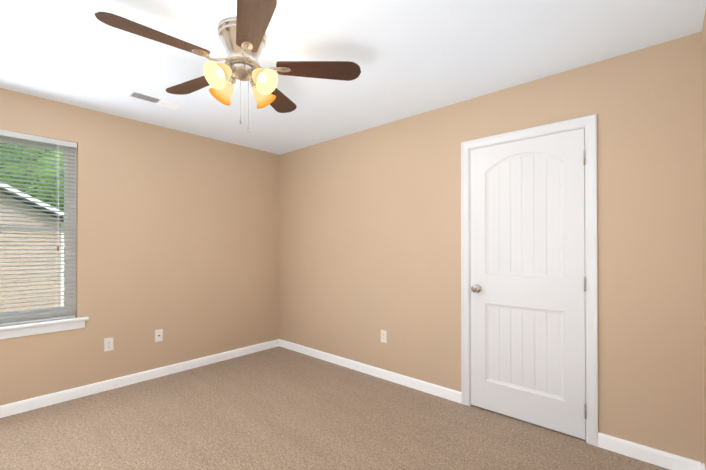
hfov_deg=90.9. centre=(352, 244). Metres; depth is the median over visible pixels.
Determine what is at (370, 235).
wall
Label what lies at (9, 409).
baseboard
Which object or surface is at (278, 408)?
floor
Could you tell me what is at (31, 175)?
tree
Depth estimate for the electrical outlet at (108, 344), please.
3.07 m
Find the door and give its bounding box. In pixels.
[470,128,586,439]
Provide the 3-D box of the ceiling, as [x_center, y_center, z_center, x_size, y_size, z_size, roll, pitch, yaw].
[-0.650,-1.217,1.909,4.060,0.100,3.640,0,0,42]
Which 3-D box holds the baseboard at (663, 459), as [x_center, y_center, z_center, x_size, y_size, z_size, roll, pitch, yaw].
[1.721,1.230,2.045,0.461,0.087,0.013,0,0,42]
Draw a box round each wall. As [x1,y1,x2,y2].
[0,88,279,405]
[279,31,703,463]
[702,9,705,468]
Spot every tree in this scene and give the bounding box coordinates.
[0,142,25,187]
[0,143,55,194]
[0,143,63,210]
[36,149,63,206]
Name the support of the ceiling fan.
attached to the ceiling
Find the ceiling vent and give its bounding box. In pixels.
[126,90,181,109]
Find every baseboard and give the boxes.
[0,339,279,417]
[279,339,460,402]
[598,432,700,469]
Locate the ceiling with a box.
[0,0,705,154]
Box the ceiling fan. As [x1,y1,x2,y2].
[95,0,360,132]
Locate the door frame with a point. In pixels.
(589, 122)
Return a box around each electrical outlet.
[104,337,113,351]
[155,329,162,341]
[381,330,386,342]
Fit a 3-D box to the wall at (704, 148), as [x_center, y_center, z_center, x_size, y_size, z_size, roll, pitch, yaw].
[0.818,0.045,0.588,0.120,2.440,3.640,0,0,42]
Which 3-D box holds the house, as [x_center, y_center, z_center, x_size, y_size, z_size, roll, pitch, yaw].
[-12.547,-0.562,7.199,11.670,4.735,9.257,0,0,42]
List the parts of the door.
knob, door slab hinges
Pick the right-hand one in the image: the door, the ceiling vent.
the door
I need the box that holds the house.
[0,181,63,312]
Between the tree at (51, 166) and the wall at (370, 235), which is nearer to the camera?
the wall at (370, 235)
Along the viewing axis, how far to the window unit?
2.78 m
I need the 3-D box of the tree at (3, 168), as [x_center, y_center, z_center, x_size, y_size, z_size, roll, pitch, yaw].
[-18.633,-4.006,15.997,8.773,11.732,6.142,0,0,42]
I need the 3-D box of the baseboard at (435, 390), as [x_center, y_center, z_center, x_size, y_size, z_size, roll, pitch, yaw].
[-0.028,1.240,3.611,2.431,0.087,0.013,0,0,42]
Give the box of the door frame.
[461,114,597,446]
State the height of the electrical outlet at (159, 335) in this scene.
0.115 m
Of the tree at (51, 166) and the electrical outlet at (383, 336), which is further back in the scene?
the tree at (51, 166)
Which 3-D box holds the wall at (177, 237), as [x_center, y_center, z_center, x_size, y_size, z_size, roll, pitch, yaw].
[-2.118,0.061,3.216,0.120,2.440,3.640,0,0,42]
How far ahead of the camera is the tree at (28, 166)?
24.19 m
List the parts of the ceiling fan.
blade, blade, lamp shade, bulb, lamp shade, arm, arm, arm, blade, bulb, lamp shade, lamp shade, blade, blade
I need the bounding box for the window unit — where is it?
[0,129,88,338]
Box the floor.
[0,346,669,469]
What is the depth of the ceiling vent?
2.78 m

